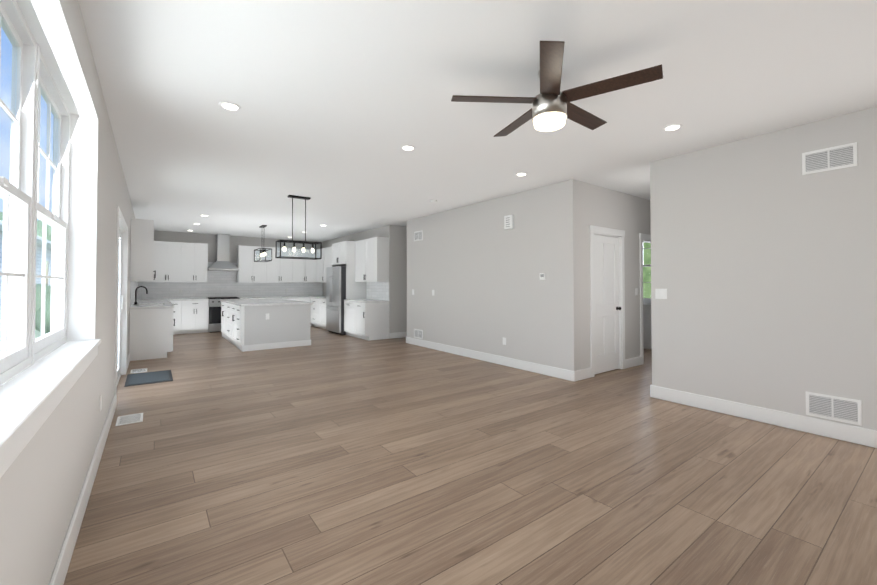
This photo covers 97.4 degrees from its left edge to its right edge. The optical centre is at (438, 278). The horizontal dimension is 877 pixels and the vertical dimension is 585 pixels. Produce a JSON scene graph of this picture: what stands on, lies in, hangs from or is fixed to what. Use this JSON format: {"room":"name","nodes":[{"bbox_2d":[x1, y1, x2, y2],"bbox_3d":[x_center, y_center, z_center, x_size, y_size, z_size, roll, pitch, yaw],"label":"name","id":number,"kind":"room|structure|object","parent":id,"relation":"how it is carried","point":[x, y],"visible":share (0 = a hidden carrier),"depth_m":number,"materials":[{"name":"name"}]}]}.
{"room":"living room","nodes":[
{"label":"living room","id":0,"kind":"room"},
{"bbox_2d":[0,0,137,584],"bbox_3d":[-3.298,-0.004,3.736,0.220,2.740,15.740,1,-1,-37],"label":"wall","id":1,"kind":"structure","parent":0,"point":[42,478],"depth_m":1.93,"materials":[{"name":"grey paint"}]},
{"bbox_2d":[0,0,100,477],"bbox_3d":[-1.598,-0.309,1.478,0.242,1.640,2.880,1,-1,-37],"label":"living room window","id":2,"kind":"structure","parent":1,"relation":"in","point":[46,64],"depth_m":1.82,"materials":[{"name":"white plastic"}]},
{"bbox_2d":[49,394,115,584],"bbox_3d":[-1.008,1.251,0.827,0.020,0.140,8.130,1,-1,-37],"label":"baseboard","id":3,"kind":"structure","parent":1,"relation":"attached to","point":[58,577],"depth_m":2.06,"materials":[{"name":"white wood"}]},
{"bbox_2d":[100,394,101,410],"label":"outlet","id":4,"kind":"object","parent":1,"relation":"attached to","point":[101,394],"depth_m":2.95,"materials":[{"name":"white plastic"}]},
{"bbox_2d":[115,206,127,405],"bbox_3d":[-4.068,0.311,4.841,0.165,2.145,1.930,1,-1,-37],"label":"sliding glass door","id":5,"kind":"structure","parent":1,"relation":"in","point":[121,298],"depth_m":5.51,"materials":[{"name":"white plastic"}]},
{"bbox_2d":[126,353,129,372],"bbox_3d":[-4.922,1.334,6.103,0.016,0.140,1.130,1,-1,-37],"label":"baseboard","id":6,"kind":"structure","parent":1,"relation":"attached to","point":[128,358],"depth_m":6.07,"materials":[{"name":"white wood"}]},
{"bbox_2d":[130,281,137,305],"bbox_3d":[-6.546,0.288,8.301,0.002,0.460,4.250,1,-1,-37],"label":"tile backsplash","id":7,"kind":"structure","parent":1,"relation":"attached to","point":[133,284],"depth_m":7.76,"materials":[{"name":"grey tile"}]},
{"bbox_2d":[130,218,155,281],"bbox_3d":[-6.295,-0.468,8.273,0.350,1.070,3.906,1,-1,-37],"label":"upper cabinet","id":8,"kind":"object","parent":1,"relation":"attached to","point":[142,250],"visible":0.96,"depth_m":6.69,"materials":[{"name":"white wood"}]},
{"bbox_2d":[154,231,322,298],"bbox_3d":[-5.218,0.127,12.034,6.580,2.740,0.120,1,-1,-37],"label":"wall","id":9,"kind":"structure","parent":0,"point":[210,240],"depth_m":11.30,"materials":[{"name":"grey paint"}]},
{"bbox_2d":[208,234,238,270],"bbox_3d":[-6.132,-0.739,10.981,0.760,1.038,0.496,1,-1,-37],"label":"range hood","id":10,"kind":"object","parent":9,"relation":"attached to","point":[222,263],"visible":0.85,"depth_m":10.92,"materials":[{"name":"silver metal"}]},
{"bbox_2d":[138,262,322,298],"bbox_3d":[-5.857,0.053,11.483,4.893,1.030,0.004,1,-1,-37],"label":"tile backsplash","id":11,"kind":"structure","parent":9,"relation":"attached to","point":[221,283],"depth_m":11.20,"materials":[{"name":"grey tile"}]},
{"bbox_2d":[394,226,406,332],"bbox_3d":[-0.494,0.093,9.872,1.565,2.740,0.120,1,-1,-37],"label":"wall","id":12,"kind":"structure","parent":0,"point":[396,236],"depth_m":9.47,"materials":[{"name":"grey paint"}]},
{"bbox_2d":[389,332,406,338],"bbox_3d":[-0.502,1.391,9.761,1.685,0.140,0.016,1,-1,-37],"label":"baseboard","id":13,"kind":"structure","parent":12,"relation":"attached to","point":[397,334],"depth_m":9.38,"materials":[{"name":"white wood"}]},
{"bbox_2d":[323,181,565,368],"bbox_3d":[-1.019,0.082,9.165,0.120,2.740,9.490,1,-1,-37],"label":"wall","id":14,"kind":"structure","parent":0,"point":[477,268],"depth_m":6.47,"materials":[{"name":"grey paint"}]},
{"bbox_2d":[317,246,331,282],"bbox_3d":[-3.252,-0.412,11.785,0.350,1.070,1.975,1,-1,-37],"label":"upper cabinet","id":15,"kind":"object","parent":14,"relation":"attached to","point":[324,262],"visible":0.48,"depth_m":11.98,"materials":[{"name":"white wood"}]},
{"bbox_2d":[355,237,388,281],"bbox_3d":[-1.708,-0.445,9.702,0.350,1.070,1.240,1,-1,-37],"label":"upper cabinet","id":16,"kind":"object","parent":14,"relation":"attached to","point":[371,259],"visible":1,"depth_m":9.33,"materials":[{"name":"white wood"}]},
{"bbox_2d":[366,282,388,299],"bbox_3d":[-1.562,0.311,9.792,0.002,0.460,1.210,1,-1,-37],"label":"tile backsplash","id":17,"kind":"structure","parent":14,"relation":"attached to","point":[374,290],"depth_m":9.77,"materials":[{"name":"grey tile"}]},
{"bbox_2d":[414,230,422,240],"bbox_3d":[-0.432,-0.913,8.277,0.013,0.205,0.335,1,-1,-37],"label":"air vent","id":18,"kind":"object","parent":14,"relation":"in","point":[418,235],"depth_m":8.26,"materials":[{"name":"white"}]},
{"bbox_2d":[414,329,422,338],"bbox_3d":[-0.432,1.187,8.244,0.013,0.190,0.335,1,-1,-37],"label":"air vent","id":19,"kind":"object","parent":14,"relation":"in","point":[418,333],"depth_m":8.23,"materials":[{"name":"white"}]},
{"bbox_2d":[405,336,576,381],"bbox_3d":[0.554,1.346,6.913,0.020,0.140,4.302,1,-1,-37],"label":"baseboard","id":20,"kind":"structure","parent":14,"relation":"attached to","point":[570,375],"depth_m":6.25,"materials":[{"name":"white wood"}]},
{"bbox_2d":[504,215,513,229],"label":"door chime","id":21,"kind":"object","parent":14,"relation":"attached to","point":[509,224],"depth_m":6.13,"materials":[{"name":"white plastic"}]},
{"bbox_2d":[540,273,545,279],"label":"thermostat","id":22,"kind":"object","parent":14,"relation":"attached to","point":[542,275],"depth_m":5.61,"materials":[{"name":"white plastic"}]},
{"bbox_2d":[63,326,876,584],"bbox_3d":[0.116,1.456,6.244,8.720,0.100,15.740,1,-1,-37],"label":"floor","id":23,"kind":"structure","parent":0,"point":[326,457],"depth_m":2.54,"materials":[{"name":"brown wood"}]},
{"bbox_2d":[115,413,142,425],"bbox_3d":[-2.988,1.363,3.733,0.200,0.006,0.300,1,-1,-37],"label":"floor vent","id":24,"kind":"object","parent":23,"relation":"in","point":[129,419],"depth_m":3.71,"materials":[{"name":"white metal"}]},
{"bbox_2d":[130,368,146,372],"bbox_3d":[-4.528,1.396,5.827,0.200,0.006,0.280,1,-1,-37],"label":"floor vent","id":25,"kind":"object","parent":23,"relation":"in","point":[144,369],"depth_m":5.83,"materials":[{"name":"white metal"}]},
{"bbox_2d":[124,370,172,386],"bbox_3d":[-4.044,1.386,5.396,0.515,0.013,0.810,1,-1,-37],"label":"door mat","id":26,"kind":"object","parent":23,"relation":"on","point":[148,378],"visible":0.98,"depth_m":5.32,"materials":[{"name":"fabric"}]},
{"bbox_2d":[129,310,172,360],"bbox_3d":[-5.222,0.977,7.024,0.616,0.880,0.658,1,-1,-37],"label":"base cabinet","id":27,"kind":"object","parent":23,"relation":"on","point":[151,330],"depth_m":6.75,"materials":[{"name":"white wood"}]},
{"bbox_2d":[130,300,172,309],"bbox_3d":[-6.094,0.536,8.216,0.626,0.040,3.640,1,-1,-37],"label":"countertop","id":28,"kind":"structure","parent":27,"relation":"on","point":[140,304],"depth_m":7.09,"materials":[{"name":"white stone"}]},
{"bbox_2d":[171,302,185,333],"bbox_3d":[-6.993,1.029,10.241,0.355,0.880,0.616,1,-1,-37],"label":"base cabinet","id":29,"kind":"object","parent":23,"relation":"on","point":[179,315],"depth_m":10.05,"materials":[{"name":"white wood"}]},
{"bbox_2d":[186,298,208,333],"bbox_3d":[-6.674,1.032,10.477,0.669,0.880,0.616,1,-1,-37],"label":"base cabinet","id":30,"kind":"object","parent":23,"relation":"on","point":[190,315],"depth_m":10.29,"materials":[{"name":"white wood"}]},
{"bbox_2d":[138,298,193,301],"bbox_3d":[-7.018,0.568,10.223,1.532,0.040,0.626,1,-1,-37],"label":"countertop","id":31,"kind":"structure","parent":30,"relation":"on","point":[185,299],"depth_m":10.02,"materials":[{"name":"white stone"}]},
{"bbox_2d":[206,296,239,332],"bbox_3d":[-6.067,0.998,10.865,0.760,0.960,0.717,1,-1,-37],"label":"range","id":32,"kind":"object","parent":23,"relation":"on","point":[214,319],"visible":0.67,"depth_m":10.50,"materials":[{"name":"silver metal"}]},
{"bbox_2d":[221,303,311,350],"bbox_3d":[-4.135,1.009,9.013,1.388,0.880,2.828,1,-1,-37],"label":"kitchen island","id":33,"kind":"object","parent":23,"relation":"on","point":[254,324],"depth_m":7.92,"materials":[{"name":"white wood"}]},
{"bbox_2d":[220,299,303,306],"bbox_3d":[-4.112,0.550,9.037,1.405,0.040,2.870,1,-1,-37],"label":"island countertop","id":34,"kind":"structure","parent":33,"relation":"on","point":[243,302],"depth_m":8.26,"materials":[{"name":"white stone"}]},
{"bbox_2d":[291,296,310,325],"bbox_3d":[-4.543,1.057,12.056,0.815,0.880,0.616,1,-1,-37],"label":"base cabinet","id":35,"kind":"object","parent":23,"relation":"on","point":[302,298],"depth_m":11.95,"materials":[{"name":"white"}]},
{"bbox_2d":[239,297,290,299],"bbox_3d":[-4.746,0.595,11.906,2.587,0.040,0.626,1,-1,-37],"label":"countertop","id":36,"kind":"structure","parent":35,"relation":"on","point":[288,298],"depth_m":11.42,"materials":[{"name":"white stone"}]},
{"bbox_2d":[310,297,317,326],"bbox_3d":[-3.499,1.054,11.873,0.616,0.880,0.892,1,-1,-37],"label":"base cabinet","id":37,"kind":"object","parent":23,"relation":"on","point":[314,307],"depth_m":11.74,"materials":[{"name":"white wood"}]},
{"bbox_2d":[318,297,325,328],"bbox_3d":[-3.019,1.044,11.225,0.616,0.880,0.835,1,-1,-37],"label":"base cabinet","id":38,"kind":"object","parent":23,"relation":"on","point":[318,312],"depth_m":11.25,"materials":[{"name":"white wood"}]},
{"bbox_2d":[326,266,345,334],"bbox_3d":[-2.559,0.582,10.437,0.772,1.780,0.920,1,-1,-37],"label":"refrigerator","id":39,"kind":"object","parent":23,"relation":"on","point":[335,287],"visible":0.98,"depth_m":10.06,"materials":[{"name":"silver metal"}]},
{"bbox_2d":[332,241,365,334],"bbox_3d":[-2.473,0.253,10.506,0.610,2.440,0.980,1,-1,-37],"label":"tall cabinet","id":40,"kind":"object","parent":23,"relation":"on","point":[343,253],"visible":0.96,"depth_m":10.10,"materials":[{"name":"white wood"}]},
{"bbox_2d":[343,299,388,340],"bbox_3d":[-1.829,0.998,9.590,0.650,0.920,1.240,1,-1,-37],"label":"base cabinet","id":41,"kind":"object","parent":23,"relation":"on","point":[366,319],"visible":1,"depth_m":9.18,"materials":[{"name":"white wood"}]},
{"bbox_2d":[78,0,876,241],"bbox_3d":[0.116,-1.384,6.289,8.720,0.100,15.740,1,-1,-37],"label":"ceiling","id":42,"kind":"structure","parent":0,"point":[340,103],"depth_m":2.89,"materials":[{"name":"white paint"}]},
{"bbox_2d":[219,101,240,110],"bbox_3d":[-1.668,-1.380,3.084,0.149,0.007,0.160,1,-1,-37],"label":"recessed light","id":43,"kind":"object","parent":42,"relation":"in","point":[231,106],"depth_m":3.09,"materials":[{"name":"white plastic"}]},
{"bbox_2d":[254,225,271,261],"bbox_3d":[-4.292,-0.851,9.424,0.274,0.866,0.654,1,-1,-37],"label":"pendant light","id":44,"kind":"object","parent":42,"relation":"hanging from","point":[263,250],"visible":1,"depth_m":9.35,"materials":[{"name":"black metal"}]},
{"bbox_2d":[275,195,321,259],"bbox_3d":[-2.272,-0.828,6.277,0.654,1.011,0.274,1,-1,-37],"label":"dining pendant light","id":45,"kind":"object","parent":42,"relation":"hanging from","point":[292,241],"visible":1,"depth_m":6.25,"materials":[{"name":"black metal"}]},
{"bbox_2d":[401,145,414,150],"bbox_3d":[-0.319,-1.365,4.020,0.148,0.007,0.156,1,-1,-37],"label":"recessed light","id":46,"kind":"object","parent":42,"relation":"in","point":[405,147],"depth_m":4.02,"materials":[{"name":"white plastic"}]},
{"bbox_2d":[515,172,526,175],"bbox_3d":[1.068,-1.350,4.991,0.153,0.007,0.139,1,-1,-37],"label":"recessed light","id":47,"kind":"object","parent":42,"relation":"in","point":[517,174],"depth_m":5.00,"materials":[{"name":"white plastic"}]},
{"bbox_2d":[451,41,662,136],"bbox_3d":[0.775,-1.208,2.625,1.244,0.364,1.290,1,-1,-37],"label":"ceiling fan","id":48,"kind":"object","parent":42,"relation":"hanging from","point":[553,108],"visible":1,"depth_m":2.49,"materials":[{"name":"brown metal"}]},
{"bbox_2d":[663,124,682,130],"bbox_3d":[2.128,-1.374,3.501,0.158,0.007,0.151,1,-1,-37],"label":"recessed light","id":49,"kind":"object","parent":42,"relation":"in","point":[672,127],"depth_m":3.50,"materials":[{"name":"white plastic"}]},
{"bbox_2d":[565,179,650,370],"bbox_3d":[3.194,0.037,6.308,3.485,2.740,0.120,1,-1,-37],"label":"wall","id":50,"kind":"structure","parent":0,"point":[587,204],"depth_m":5.44,"materials":[{"name":"grey paint"}]},
{"bbox_2d":[577,367,590,380],"bbox_3d":[2.001,1.321,5.320,0.365,0.140,0.020,1,-1,-37],"label":"baseboard","id":51,"kind":"structure","parent":50,"relation":"attached to","point":[585,373],"depth_m":5.31,"materials":[{"name":"white wood"}]},
{"bbox_2d":[594,234,620,373],"bbox_3d":[2.507,0.376,5.730,0.734,2.020,0.102,1,-1,-37],"label":"closet door","id":52,"kind":"structure","parent":50,"relation":"in","point":[607,308],"depth_m":5.75,"materials":[{"name":"white wood"}]},
{"bbox_2d":[589,225,650,376],"bbox_3d":[3.107,0.333,6.223,2.494,2.145,0.144,1,-1,-37],"label":"door frame","id":53,"kind":"structure","parent":50,"relation":"attached to","point":[610,232],"depth_m":5.95,"materials":[{"name":"white wood"}]},
{"bbox_2d":[625,356,640,368],"bbox_3d":[3.092,1.334,6.127,0.510,0.140,0.016,1,-1,-37],"label":"baseboard","id":54,"kind":"structure","parent":50,"relation":"attached to","point":[635,361],"depth_m":6.10,"materials":[{"name":"white wood"}]},
{"bbox_2d":[643,304,651,348],"bbox_3d":[4.160,0.064,8.031,0.120,2.740,3.920,1,-1,-37],"label":"wall","id":55,"kind":"structure","parent":0,"point":[647,334],"depth_m":7.81,"materials":[{"name":"grey paint"}]},
{"bbox_2d":[643,248,650,304],"bbox_3d":[4.147,-0.277,8.014,0.152,1.620,1.240,1,-1,-37],"label":"bedroom window","id":56,"kind":"structure","parent":55,"relation":"in","point":[646,301],"depth_m":7.88,"materials":[{"name":"white plastic"}]},
{"bbox_2d":[650,107,876,429],"bbox_3d":[3.993,-0.022,2.556,0.120,2.740,4.920,1,-1,-37],"label":"wall","id":57,"kind":"structure","parent":0,"point":[763,261],"depth_m":3.61,"materials":[{"name":"grey paint"}]},
{"bbox_2d":[655,289,666,298],"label":"light switch","id":58,"kind":"object","parent":57,"relation":"attached to","point":[659,293],"depth_m":4.40,"materials":[{"name":"white plastic"}]},
{"bbox_2d":[650,385,876,447],"bbox_3d":[3.925,1.277,2.513,0.024,0.140,4.906,1,-1,-37],"label":"baseboard","id":59,"kind":"structure","parent":57,"relation":"attached to","point":[847,432],"depth_m":3.59,"materials":[{"name":"white wood"}]},
{"bbox_2d":[802,142,857,174],"bbox_3d":[3.358,-1.026,3.317,0.013,0.195,0.335,1,-1,-37],"label":"air vent","id":60,"kind":"object","parent":57,"relation":"in","point":[842,156],"depth_m":3.31,"materials":[{"name":"white metal"}]},
{"bbox_2d":[806,391,861,425],"bbox_3d":[3.358,1.103,3.284,0.013,0.205,0.335,1,-1,-37],"label":"air vent","id":61,"kind":"object","parent":57,"relation":"in","point":[840,409],"depth_m":3.27,"materials":[{"name":"white metal"}]},
{"label":"outside","id":62,"kind":"structure","parent":0,"visible":0},
{"bbox_2d":[0,329,46,354],"bbox_3d":[-30.651,2.227,33.033,170.000,0.100,170.000,1,-1,-37],"label":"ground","id":63,"kind":"structure","parent":62,"point":[37,333],"depth_m":12.63,"materials":[{"name":"green plant"}]},
{"bbox_2d":[0,220,51,339],"bbox_3d":[-19.051,-0.587,11.799,10.100,4.840,16.800,1,-1,-37],"label":"neighbouring house","id":64,"kind":"structure","parent":63,"relation":"on","point":[48,268],"depth_m":15.20,"materials":[{"name":"white"}]},
{"bbox_2d":[0,211,51,332],"bbox_3d":[-38.670,-2.775,28.583,25.749,9.862,68.331,1,-1,-37],"label":"trees","id":65,"kind":"object","parent":63,"relation":"on","point":[39,287],"depth_m":8.46,"materials":[{"name":"green plant"}]},
{"bbox_2d":[0,27,650,297],"bbox_3d":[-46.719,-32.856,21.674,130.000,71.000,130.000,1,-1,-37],"label":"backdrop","id":66,"kind":"structure","parent":62,"point":[7,82],"depth_m":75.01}
]}

